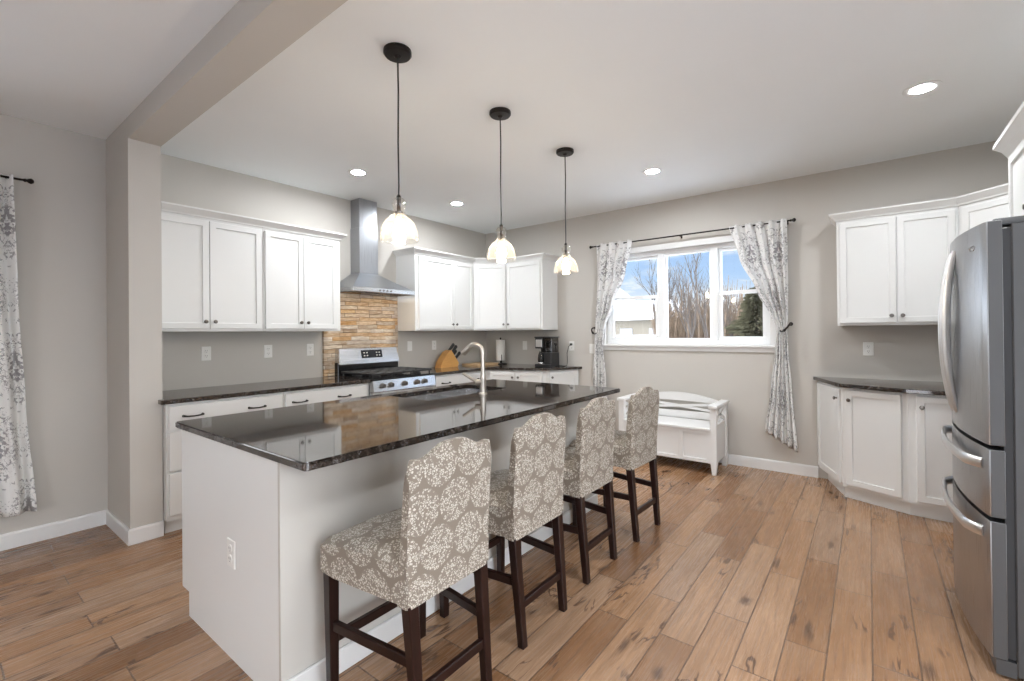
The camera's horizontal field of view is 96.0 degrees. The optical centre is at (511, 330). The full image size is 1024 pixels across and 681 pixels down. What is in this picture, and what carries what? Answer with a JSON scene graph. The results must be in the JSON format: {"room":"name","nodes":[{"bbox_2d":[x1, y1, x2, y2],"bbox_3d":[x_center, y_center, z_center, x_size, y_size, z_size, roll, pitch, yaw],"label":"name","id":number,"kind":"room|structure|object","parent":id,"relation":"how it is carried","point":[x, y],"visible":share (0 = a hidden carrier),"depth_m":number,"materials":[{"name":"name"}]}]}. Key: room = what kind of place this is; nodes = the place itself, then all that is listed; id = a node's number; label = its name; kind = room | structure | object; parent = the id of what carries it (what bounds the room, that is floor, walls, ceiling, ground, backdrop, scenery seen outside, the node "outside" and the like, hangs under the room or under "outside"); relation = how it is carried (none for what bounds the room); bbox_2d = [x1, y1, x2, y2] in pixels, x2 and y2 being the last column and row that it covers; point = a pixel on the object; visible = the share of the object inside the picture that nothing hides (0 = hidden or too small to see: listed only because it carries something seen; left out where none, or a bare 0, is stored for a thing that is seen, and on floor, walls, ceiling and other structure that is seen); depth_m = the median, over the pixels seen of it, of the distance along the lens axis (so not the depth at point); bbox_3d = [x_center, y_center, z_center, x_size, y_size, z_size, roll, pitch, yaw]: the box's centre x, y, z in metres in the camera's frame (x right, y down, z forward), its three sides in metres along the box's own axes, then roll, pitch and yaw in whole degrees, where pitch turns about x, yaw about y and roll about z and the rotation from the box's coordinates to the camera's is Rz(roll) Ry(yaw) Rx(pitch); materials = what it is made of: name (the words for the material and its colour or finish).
{"room":"kitchen","nodes":[
{"label":"kitchen","id":0,"kind":"room"},
{"bbox_2d":[106,0,347,528],"bbox_3d":[-0.615,-0.025,1.649,5.670,2.755,0.175,-1,0,38],"label":"wall partition","id":1,"kind":"structure","parent":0,"point":[252,33],"depth_m":3.00,"materials":[{"name":"beige paint"}]},
{"bbox_2d":[0,114,486,534],"bbox_3d":[-2.950,0.004,3.395,0.160,2.755,8.560,-1,0,38],"label":"wall","id":2,"kind":"structure","parent":0,"point":[60,217],"depth_m":3.24,"materials":[{"name":"beige paint"}]},
{"bbox_2d":[0,175,33,183],"bbox_3d":[-3.849,-0.955,2.039,0.113,0.040,2.420,-1,0,38],"label":"curtain rod","id":3,"kind":"object","parent":2,"relation":"attached to","point":[30,181],"visible":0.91,"depth_m":2.93,"materials":[{"name":"black metal"}]},
{"bbox_2d":[0,173,36,516],"bbox_3d":[-3.252,0.093,2.720,0.129,2.138,0.626,-1,0,38],"label":"curtain","id":4,"kind":"object","parent":3,"relation":"hanging from","point":[17,483],"visible":1,"depth_m":2.89,"materials":[{"name":"fabric"}]},
{"bbox_2d":[0,509,163,550],"bbox_3d":[-3.913,1.333,1.524,0.579,0.100,4.415,-1,0,38],"label":"baseboard","id":5,"kind":"structure","parent":2,"relation":"attached to","point":[140,534],"depth_m":3.05,"materials":[{"name":"white paint"}]},
{"bbox_2d":[201,346,210,360],"bbox_3d":[-2.522,0.189,3.805,0.010,0.116,0.072,-1,0,38],"label":"power outlet","id":6,"kind":"object","parent":2,"relation":"attached to","point":[205,351],"visible":1,"depth_m":3.80,"materials":[{"name":"white plastic"}]},
{"bbox_2d":[161,211,262,331],"bbox_3d":[-2.425,-0.440,3.639,0.379,0.895,0.755,-1,0,38],"label":"upper cabinet","id":7,"kind":"object","parent":2,"relation":"attached to","point":[212,275],"visible":0.91,"depth_m":3.53,"materials":[{"name":"white paint"}]},
{"bbox_2d":[161,201,346,240],"bbox_3d":[-2.195,-0.888,3.943,0.380,0.060,1.519,-1,0,38],"label":"trim","id":8,"kind":"structure","parent":7,"relation":"attached to","point":[165,206],"depth_m":3.73,"materials":[{"name":"white paint"}]},
{"bbox_2d":[264,345,271,357],"bbox_3d":[-2.218,0.188,4.199,0.010,0.116,0.072,-1,0,38],"label":"power outlet","id":9,"kind":"object","parent":2,"relation":"attached to","point":[267,348],"visible":1,"depth_m":4.19,"materials":[{"name":"white plastic"}]},
{"bbox_2d":[253,228,339,331],"bbox_3d":[-1.975,-0.442,4.221,0.379,0.895,0.712,-1,0,38],"label":"upper cabinet","id":10,"kind":"object","parent":2,"relation":"attached to","point":[301,273],"visible":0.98,"depth_m":4.08,"materials":[{"name":"white paint"}]},
{"bbox_2d":[307,344,313,355],"bbox_3d":[-1.974,0.187,4.514,0.010,0.116,0.072,-1,0,38],"label":"power outlet","id":11,"kind":"object","parent":2,"relation":"attached to","point":[310,347],"visible":1,"depth_m":4.51,"materials":[{"name":"white plastic"}]},
{"bbox_2d":[322,292,397,376],"bbox_3d":[-1.609,0.007,4.973,0.028,0.903,0.918,-1,0,38],"label":"backsplash","id":12,"kind":"structure","parent":2,"relation":"attached to","point":[367,320],"depth_m":4.95,"materials":[{"name":"beige stone"}]},
{"bbox_2d":[340,198,414,296],"bbox_3d":[-1.459,-0.881,4.837,0.450,0.998,0.760,-1,0,38],"label":"range hood","id":13,"kind":"object","parent":2,"relation":"attached to","point":[364,277],"visible":0.96,"depth_m":4.83,"materials":[{"name":"metal"}]},
{"bbox_2d":[407,341,411,350],"bbox_3d":[-1.216,0.184,5.493,0.010,0.116,0.072,-1,0,38],"label":"wall switch","id":14,"kind":"object","parent":2,"relation":"attached to","point":[409,343],"visible":1,"depth_m":5.48,"materials":[{"name":"white plastic"}]},
{"bbox_2d":[432,341,435,349],"bbox_3d":[-0.978,0.182,5.802,0.010,0.116,0.072,-1,0,38],"label":"power outlet","id":15,"kind":"object","parent":2,"relation":"attached to","point":[433,342],"visible":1,"depth_m":5.79,"materials":[{"name":"white plastic"}]},
{"bbox_2d":[396,253,473,330],"bbox_3d":[-0.897,-0.447,5.614,0.379,0.895,0.965,-1,0,38],"label":"upper cabinet","id":16,"kind":"object","parent":2,"relation":"attached to","point":[443,299],"visible":1,"depth_m":5.36,"materials":[{"name":"white paint"}]},
{"bbox_2d":[392,247,560,262],"bbox_3d":[-0.394,-0.899,5.619,2.060,0.060,0.622,0,0,-17],"label":"trim","id":17,"kind":"structure","parent":16,"relation":"attached to","point":[411,250],"depth_m":5.64,"materials":[{"name":"white paint"}]},
{"bbox_2d":[0,0,1023,233],"bbox_3d":[-0.725,-1.476,1.669,5.840,0.150,8.560,-1,0,38],"label":"ceiling","id":18,"kind":"structure","parent":0,"point":[715,95],"depth_m":2.69,"materials":[{"name":"white paint"}]},
{"bbox_2d":[347,169,368,175],"bbox_3d":[-1.348,-1.382,4.041,0.180,0.007,0.180,-1,0,38],"label":"recessed light","id":19,"kind":"object","parent":18,"relation":"in","point":[356,172],"visible":1,"depth_m":4.03,"materials":[{"name":"white plastic"}]},
{"bbox_2d":[380,42,417,240],"bbox_3d":[-0.568,-0.923,2.305,0.189,0.954,0.189,-1,0,38],"label":"pendant light","id":20,"kind":"object","parent":18,"relation":"hanging from","point":[396,52],"visible":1,"depth_m":2.29,"materials":[{"name":"black metal"}]},
{"bbox_2d":[395,194,402,218],"bbox_3d":[-0.565,-0.619,2.304,0.042,0.118,0.041,-1,0,38],"label":"socket","id":21,"kind":"object","parent":20,"relation":"attached to","point":[398,214],"depth_m":2.29,"materials":[{"name":"black metal"}]},
{"bbox_2d":[449,201,464,205],"bbox_3d":[-0.602,-1.385,5.038,0.180,0.007,0.180,-1,0,38],"label":"recessed light","id":22,"kind":"object","parent":18,"relation":"in","point":[453,203],"visible":1,"depth_m":5.03,"materials":[{"name":"white plastic"}]},
{"bbox_2d":[487,107,515,260],"bbox_3d":[-0.072,-0.925,2.954,0.189,0.954,0.189,-1,0,38],"label":"pendant light","id":23,"kind":"object","parent":18,"relation":"hanging from","point":[496,113],"visible":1,"depth_m":2.94,"materials":[{"name":"black metal"}]},
{"bbox_2d":[498,224,504,242],"bbox_3d":[-0.069,-0.622,2.953,0.042,0.118,0.041,-1,0,38],"label":"socket","id":24,"kind":"object","parent":23,"relation":"attached to","point":[501,239],"depth_m":2.94,"materials":[{"name":"black metal"}]},
{"bbox_2d":[554,147,576,270],"bbox_3d":[0.417,-0.927,3.594,0.189,0.954,0.189,-1,0,38],"label":"pendant light","id":25,"kind":"object","parent":18,"relation":"hanging from","point":[564,152],"visible":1,"depth_m":3.58,"materials":[{"name":"black metal"}]},
{"bbox_2d":[563,243,568,257],"bbox_3d":[0.420,-0.624,3.592,0.042,0.118,0.041,-1,0,38],"label":"socket","id":26,"kind":"object","parent":25,"relation":"attached to","point":[565,255],"depth_m":3.58,"materials":[{"name":"black metal"}]},
{"bbox_2d":[642,168,662,174],"bbox_3d":[1.242,-1.407,4.079,0.180,0.007,0.180,-1,0,38],"label":"recessed light","id":27,"kind":"object","parent":18,"relation":"in","point":[650,171],"visible":1,"depth_m":4.08,"materials":[{"name":"white plastic"}]},
{"bbox_2d":[902,80,942,96],"bbox_3d":[2.415,-1.423,2.716,0.180,0.007,0.180,-1,0,38],"label":"recessed light","id":28,"kind":"object","parent":18,"relation":"in","point":[922,88],"visible":1,"depth_m":2.71,"materials":[{"name":"white plastic"}]},
{"bbox_2d":[0,455,1023,680],"bbox_3d":[-0.698,1.413,1.657,5.840,0.120,8.560,-1,0,38],"label":"floor","id":29,"kind":"structure","parent":0,"point":[746,573],"depth_m":2.27,"materials":[{"name":"brown wood"}]},
{"bbox_2d":[163,392,282,532],"bbox_3d":[-2.282,0.934,3.549,0.652,0.884,0.777,-1,0,38],"label":"base cabinet","id":30,"kind":"object","parent":29,"relation":"on","point":[172,413],"visible":0.32,"depth_m":3.13,"materials":[{"name":"white paint"}]},
{"bbox_2d":[158,376,370,404],"bbox_3d":[-2.067,0.475,3.865,0.650,0.030,1.612,-1,0,38],"label":"countertop","id":31,"kind":"structure","parent":30,"relation":"on","point":[237,390],"depth_m":3.67,"materials":[{"name":"stone"}]},
{"bbox_2d":[283,383,368,406],"bbox_3d":[-1.799,0.932,4.174,0.652,0.884,0.797,-1,0,38],"label":"base cabinet","id":32,"kind":"object","parent":29,"relation":"on","point":[308,396],"visible":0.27,"depth_m":3.95,"materials":[{"name":"white paint"}]},
{"bbox_2d":[335,347,435,395],"bbox_3d":[-1.284,0.747,4.778,0.707,1.130,0.774,-1,0,38],"label":"gas stove","id":33,"kind":"object","parent":29,"relation":"on","point":[379,365],"visible":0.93,"depth_m":4.73,"materials":[{"name":"silver metal"}]},
{"bbox_2d":[338,372,433,380],"bbox_3d":[-1.311,0.466,4.798,0.625,0.022,0.774,-1,0,38],"label":"cooktop","id":34,"kind":"object","parent":33,"relation":"in","point":[409,376],"depth_m":4.64,"materials":[{"name":"black metal"}]},
{"bbox_2d":[182,399,597,680],"bbox_3d":[-0.492,0.914,2.912,1.040,0.884,2.408,-1,0,38],"label":"kitchen island","id":35,"kind":"object","parent":29,"relation":"on","point":[266,613],"visible":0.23,"depth_m":1.87,"materials":[{"name":"white paint"}]},
{"bbox_2d":[227,538,234,569],"bbox_3d":[-1.160,0.919,1.902,0.072,0.116,0.010,-1,0,38],"label":"power outlet","id":36,"kind":"object","parent":35,"relation":"attached to","point":[230,543],"visible":1,"depth_m":1.89,"materials":[{"name":"white plastic"}]},
{"bbox_2d":[175,379,619,470],"bbox_3d":[-0.428,0.456,2.873,1.250,0.030,2.453,-1,0,38],"label":"island countertop","id":37,"kind":"structure","parent":35,"relation":"on","point":[305,437],"depth_m":2.27,"materials":[{"name":"stone"}]},
{"bbox_2d":[404,388,490,399],"bbox_3d":[-0.445,0.568,3.355,0.450,0.188,0.816,-1,0,38],"label":"sink","id":38,"kind":"object","parent":37,"relation":"in","point":[433,396],"visible":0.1,"depth_m":3.58,"materials":[{"name":"silver metal"}]},
{"bbox_2d":[461,342,486,394],"bbox_3d":[-0.263,0.260,3.204,0.185,0.361,0.075,-1,0,5],"label":"kitchen faucet","id":39,"kind":"object","parent":37,"relation":"on","point":[482,381],"visible":1,"depth_m":3.18,"materials":[{"name":"silver metal"}]},
{"bbox_2d":[320,437,491,680],"bbox_3d":[-0.377,0.867,1.751,0.484,0.968,0.484,-1,0,38],"label":"bar stool","id":40,"kind":"object","parent":29,"relation":"on","point":[413,553],"visible":1,"depth_m":1.61,"materials":[{"name":"beige fabric"}]},
{"bbox_2d":[434,370,485,386],"bbox_3d":[-0.799,0.927,5.467,0.652,0.884,0.895,-1,0,38],"label":"base cabinet","id":41,"kind":"object","parent":29,"relation":"on","point":[458,378],"visible":0.16,"depth_m":5.21,"materials":[{"name":"white paint"}]},
{"bbox_2d":[439,413,566,649],"bbox_3d":[-0.036,0.865,2.233,0.484,0.968,0.484,-1,0,38],"label":"bar stool","id":42,"kind":"object","parent":29,"relation":"on","point":[524,497],"visible":0.88,"depth_m":2.05,"materials":[{"name":"beige fabric"}]},
{"bbox_2d":[486,370,546,382],"bbox_3d":[-0.066,0.922,5.911,1.267,0.884,0.699,-1,0,38],"label":"base cabinet","id":43,"kind":"object","parent":29,"relation":"on","point":[514,375],"visible":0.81,"depth_m":5.56,"materials":[{"name":"white paint"}]},
{"bbox_2d":[420,363,581,375],"bbox_3d":[-0.244,0.464,5.491,1.545,0.030,1.615,-1,0,38],"label":"countertop","id":44,"kind":"structure","parent":43,"relation":"on","point":[461,368],"depth_m":5.55,"materials":[{"name":"stone"}]},
{"bbox_2d":[435,350,458,367],"bbox_3d":[-0.812,0.349,5.760,0.110,0.213,0.312,-1,0,38],"label":"knife block","id":45,"kind":"object","parent":44,"relation":"on","point":[447,359],"visible":1,"depth_m":5.71,"materials":[{"name":"brown wood"}]},
{"bbox_2d":[462,362,498,365],"bbox_3d":[-0.412,0.442,6.136,0.310,0.022,0.440,-1,0,38],"label":"cutting board","id":46,"kind":"object","parent":44,"relation":"on","point":[475,363],"visible":0.75,"depth_m":6.06,"materials":[{"name":"brown wood"}]},
{"bbox_2d":[534,336,571,366],"bbox_3d":[0.508,0.257,5.708,0.362,0.372,0.331,-1,0,38],"label":"coffee maker","id":47,"kind":"object","parent":44,"relation":"on","point":[548,356],"visible":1,"depth_m":5.64,"materials":[{"name":"black plastic"}]},
{"bbox_3d":[-0.154,0.272,6.252,0.170,0.360,0.170,-1,0,38],"label":"paper towel holder","id":48,"kind":"object","parent":44,"relation":"on","visible":0},
{"bbox_2d":[496,340,504,360],"bbox_3d":[-0.154,0.263,6.252,0.128,0.278,0.128,-1,0,38],"label":"paper towel roll","id":49,"kind":"object","parent":48,"relation":"on","point":[500,344],"visible":0.94,"depth_m":6.20,"materials":[{"name":"white paper"}]},
{"bbox_2d":[546,369,577,384],"bbox_3d":[0.617,0.915,5.583,0.215,0.884,0.382,-1,0,38],"label":"base cabinet","id":50,"kind":"object","parent":29,"relation":"on","point":[570,377],"visible":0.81,"depth_m":5.58,"materials":[{"name":"white paint"}]},
{"bbox_2d":[542,397,616,584],"bbox_3d":[0.318,0.864,2.731,0.484,0.968,0.484,-1,0,38],"label":"bar stool","id":51,"kind":"object","parent":29,"relation":"on","point":[588,466],"visible":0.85,"depth_m":2.54,"materials":[{"name":"beige fabric"}]},
{"bbox_2d":[569,386,660,541],"bbox_3d":[0.727,0.862,3.219,0.484,0.968,0.484,-1,0,41],"label":"bar stool","id":52,"kind":"object","parent":29,"relation":"on","point":[634,447],"visible":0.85,"depth_m":3.02,"materials":[{"name":"beige fabric"}]},
{"bbox_2d":[617,391,728,475],"bbox_3d":[1.631,0.995,4.706,0.986,0.697,0.475,-1,0,38],"label":"storage bench","id":53,"kind":"object","parent":29,"relation":"on","point":[692,439],"visible":0.71,"depth_m":4.51,"materials":[{"name":"white paint"}]},
{"bbox_2d":[817,381,844,495],"bbox_3d":[2.693,0.888,3.908,0.211,0.884,0.492,-1,0,38],"label":"base cabinet","id":54,"kind":"object","parent":29,"relation":"on","point":[829,397],"visible":0.97,"depth_m":3.88,"materials":[{"name":"white paint"}]},
{"bbox_2d":[842,388,910,514],"bbox_3d":[2.876,0.885,3.659,0.397,0.884,0.660,-1,0,38],"label":"base cabinet","id":55,"kind":"object","parent":29,"relation":"on","point":[875,423],"visible":0.97,"depth_m":3.45,"materials":[{"name":"white paint"}]},
{"bbox_2d":[908,393,952,522],"bbox_3d":[3.233,0.881,3.351,0.565,0.884,0.712,-1,0,38],"label":"base cabinet","id":56,"kind":"object","parent":29,"relation":"on","point":[930,460],"visible":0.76,"depth_m":3.21,"materials":[{"name":"white paint"}]},
{"bbox_2d":[813,376,945,395],"bbox_3d":[2.986,0.426,3.530,1.205,0.030,0.765,-1,0,38],"label":"countertop","id":57,"kind":"structure","parent":56,"relation":"on","point":[900,386],"depth_m":3.53,"materials":[{"name":"stone"}]},
{"bbox_2d":[938,215,1023,679],"bbox_3d":[2.382,0.437,1.932,0.866,1.753,0.912,-1,0,38],"label":"fridge","id":58,"kind":"object","parent":29,"relation":"on","point":[981,309],"visible":1,"depth_m":1.78,"materials":[{"name":"grey metal"}]},
{"bbox_2d":[486,141,1007,478],"bbox_3d":[1.926,-0.036,4.933,5.670,2.755,0.160,-1,0,38],"label":"wall","id":59,"kind":"structure","parent":0,"point":[817,346],"depth_m":4.41,"materials":[{"name":"beige paint"}]},
{"bbox_2d":[473,263,506,330],"bbox_3d":[-0.304,-0.450,6.162,0.647,0.895,0.623,-1,0,38],"label":"upper cabinet","id":60,"kind":"object","parent":59,"relation":"attached to","point":[490,289],"visible":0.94,"depth_m":5.92,"materials":[{"name":"white paint"}]},
{"bbox_2d":[523,341,526,349],"bbox_3d":[0.171,0.198,6.183,0.072,0.116,0.010,-1,0,38],"label":"wall switch","id":61,"kind":"object","parent":59,"relation":"attached to","point":[524,342],"visible":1,"depth_m":6.18,"materials":[{"name":"white plastic"}]},
{"bbox_2d":[506,259,557,329],"bbox_3d":[0.240,-0.456,5.889,0.558,0.895,0.389,-1,0,38],"label":"upper cabinet","id":62,"kind":"object","parent":59,"relation":"attached to","point":[532,294],"visible":0.99,"depth_m":5.75,"materials":[{"name":"white paint"}]},
{"bbox_2d":[569,341,573,350],"bbox_3d":[0.744,0.191,5.740,0.072,0.116,0.010,-1,0,38],"label":"power outlet","id":63,"kind":"object","parent":59,"relation":"attached to","point":[571,348],"visible":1,"depth_m":5.74,"materials":[{"name":"white plastic"}]},
{"bbox_2d":[589,344,593,353],"bbox_3d":[0.967,0.218,5.568,0.072,0.116,0.010,-1,0,38],"label":"wall switch","id":64,"kind":"object","parent":59,"relation":"attached to","point":[591,346],"visible":0.79,"depth_m":5.57,"materials":[{"name":"white plastic"}]},
{"bbox_2d":[603,235,775,352],"bbox_3d":[1.821,-0.365,4.975,1.920,1.165,0.190,-1,0,38],"label":"window","id":65,"kind":"structure","parent":59,"relation":"in","point":[765,343],"depth_m":4.86,"materials":[{"name":"white paint"}]},
{"bbox_2d":[589,218,795,248],"bbox_3d":[1.779,-1.002,4.882,2.110,0.040,0.113,-1,0,38],"label":"curtain rod","id":66,"kind":"object","parent":59,"relation":"attached to","point":[793,219],"visible":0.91,"depth_m":4.79,"materials":[{"name":"black metal"}]},
{"bbox_2d":[593,240,631,397],"bbox_3d":[1.144,0.004,5.326,0.530,2.032,0.110,-1,0,38],"label":"curtain","id":67,"kind":"object","parent":66,"relation":"hanging from","point":[612,259],"visible":0.84,"depth_m":5.37,"materials":[{"name":"fabric"}]},
{"bbox_2d":[729,218,797,451],"bbox_3d":[2.373,0.044,4.376,0.557,2.142,0.115,-1,0,38],"label":"curtain","id":68,"kind":"object","parent":66,"relation":"hanging from","point":[762,250],"visible":0.99,"depth_m":4.32,"materials":[{"name":"fabric"}]},
{"bbox_2d":[719,454,817,477],"bbox_3d":[1.812,1.293,4.915,2.425,0.100,0.014,-1,0,38],"label":"baseboard","id":69,"kind":"structure","parent":59,"relation":"attached to","point":[759,463],"depth_m":4.38,"materials":[{"name":"white paint"}]},
{"bbox_2d":[779,322,792,331],"bbox_3d":[2.545,-0.032,4.259,0.164,0.095,0.068,0,0,-25],"label":"tieback","id":70,"kind":"object","parent":59,"relation":"attached to","point":[790,323],"visible":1,"depth_m":4.22,"materials":[{"name":"black metal"}]},
{"bbox_2d":[863,342,873,355],"bbox_3d":[3.054,0.157,3.953,0.072,0.116,0.010,-1,0,38],"label":"power outlet","id":71,"kind":"object","parent":59,"relation":"attached to","point":[868,347],"visible":1,"depth_m":3.95,"materials":[{"name":"white plastic"}]},
{"bbox_2d":[836,206,958,325],"bbox_3d":[3.070,-0.492,3.712,0.733,0.895,0.369,-1,0,38],"label":"upper cabinet","id":72,"kind":"object","parent":59,"relation":"attached to","point":[890,268],"visible":0.93,"depth_m":3.60,"materials":[{"name":"white paint"}]},
{"bbox_2d":[828,183,1008,226],"bbox_3d":[3.092,-0.941,3.338,0.359,0.060,1.595,0,0,-29],"label":"trim","id":73,"kind":"structure","parent":72,"relation":"attached to","point":[999,190],"depth_m":3.48,"materials":[{"name":"white paint"}]},
{"bbox_2d":[958,194,1008,234],"bbox_3d":[3.532,-0.498,3.176,0.650,0.895,0.650,-1,0,38],"label":"upper cabinet","id":74,"kind":"object","parent":59,"relation":"attached to","point":[970,215],"visible":0.07,"depth_m":3.22,"materials":[{"name":"white paint"}]},
{"bbox_3d":[1.486,-0.052,-0.138,0.160,2.755,8.400,-1,0,38],"label":"wall","id":75,"kind":"structure","parent":0,"visible":0},
{"bbox_2d":[1008,139,1023,216],"bbox_3d":[2.492,-0.709,1.825,0.637,0.465,0.940,-1,0,38],"label":"upper cabinet","id":76,"kind":"object","parent":75,"relation":"attached to","point":[1016,159],"visible":0.82,"depth_m":2.26,"materials":[{"name":"white paint"}]},
{"bbox_2d":[993,101,1023,157],"bbox_3d":[2.485,-0.930,1.830,0.650,0.098,1.064,-1,0,38],"label":"trim","id":77,"kind":"structure","parent":76,"relation":"attached to","point":[1012,135],"depth_m":2.20,"materials":[{"name":"white paint"}]},
{"label":"outside","id":78,"kind":"structure","parent":0,"visible":0},
{"bbox_3d":[6.514,2.160,32.898,150.000,0.300,180.000,-1,0,38],"label":"ground","id":79,"kind":"structure","parent":78,"visible":0},
{"bbox_2d":[615,335,655,336],"bbox_3d":[4.736,1.022,19.097,3.100,1.700,0.060,-1,0,38],"label":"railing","id":80,"kind":"object","parent":79,"relation":"on","point":[615,335],"visible":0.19,"depth_m":18.82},
{"bbox_2d":[615,289,683,334],"bbox_3d":[9.298,-1.555,48.242,17.700,7.200,9.300,-1,0,38],"label":"house","id":81,"kind":"structure","parent":79,"relation":"on","point":[631,316],"depth_m":43.18,"materials":[{"name":"beige"}]},
{"bbox_2d":[631,258,681,322],"bbox_3d":[7.856,-1.234,24.287,1.651,6.412,3.453,0,0,-26],"label":"bare tree","id":82,"kind":"object","parent":79,"relation":"on","point":[670,270],"visible":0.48,"depth_m":24.36,"materials":[{"name":"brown plant"}]},
{"bbox_2d":[668,253,702,337],"bbox_3d":[8.056,-1.379,22.150,2.545,6.683,1.905,-1,0,5],"label":"bare tree","id":83,"kind":"object","parent":79,"relation":"on","point":[697,261],"visible":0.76,"depth_m":21.90,"materials":[{"name":"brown plant"}]},
{"bbox_2d":[668,262,707,337],"bbox_3d":[9.181,-0.864,24.037,2.503,5.640,1.418,-1,0,-10],"label":"bare tree","id":84,"kind":"object","parent":79,"relation":"on","point":[682,284],"visible":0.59,"depth_m":24.16,"materials":[{"name":"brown plant"}]},
{"bbox_2d":[676,266,709,337],"bbox_3d":[7.714,-0.509,19.286,0.993,4.934,2.130,-1,0,-8],"label":"bare tree","id":85,"kind":"object","parent":79,"relation":"on","point":[704,326],"visible":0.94,"depth_m":19.07,"materials":[{"name":"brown plant"}]},
{"bbox_2d":[647,276,757,344],"bbox_3d":[11.835,-0.649,28.369,8.951,5.193,9.139,-1,0,34],"label":"thicket","id":86,"kind":"object","parent":79,"relation":"on","point":[676,329],"visible":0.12,"depth_m":26.11,"materials":[{"name":"brown plant"}]},
{"bbox_2d":[723,284,741,336],"bbox_3d":[10.464,-0.169,21.879,1.297,4.214,1.563,-1,0,13],"label":"bare tree","id":87,"kind":"object","parent":79,"relation":"on","point":[728,296],"visible":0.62,"depth_m":21.57,"materials":[{"name":"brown plant"}]},
{"bbox_2d":[723,287,762,336],"bbox_3d":[10.725,-0.018,20.607,3.074,3.878,3.389,0,0,-36],"label":"evergreen tree","id":88,"kind":"object","parent":79,"relation":"on","point":[747,325],"visible":0.37,"depth_m":20.46,"materials":[{"name":"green plant"}]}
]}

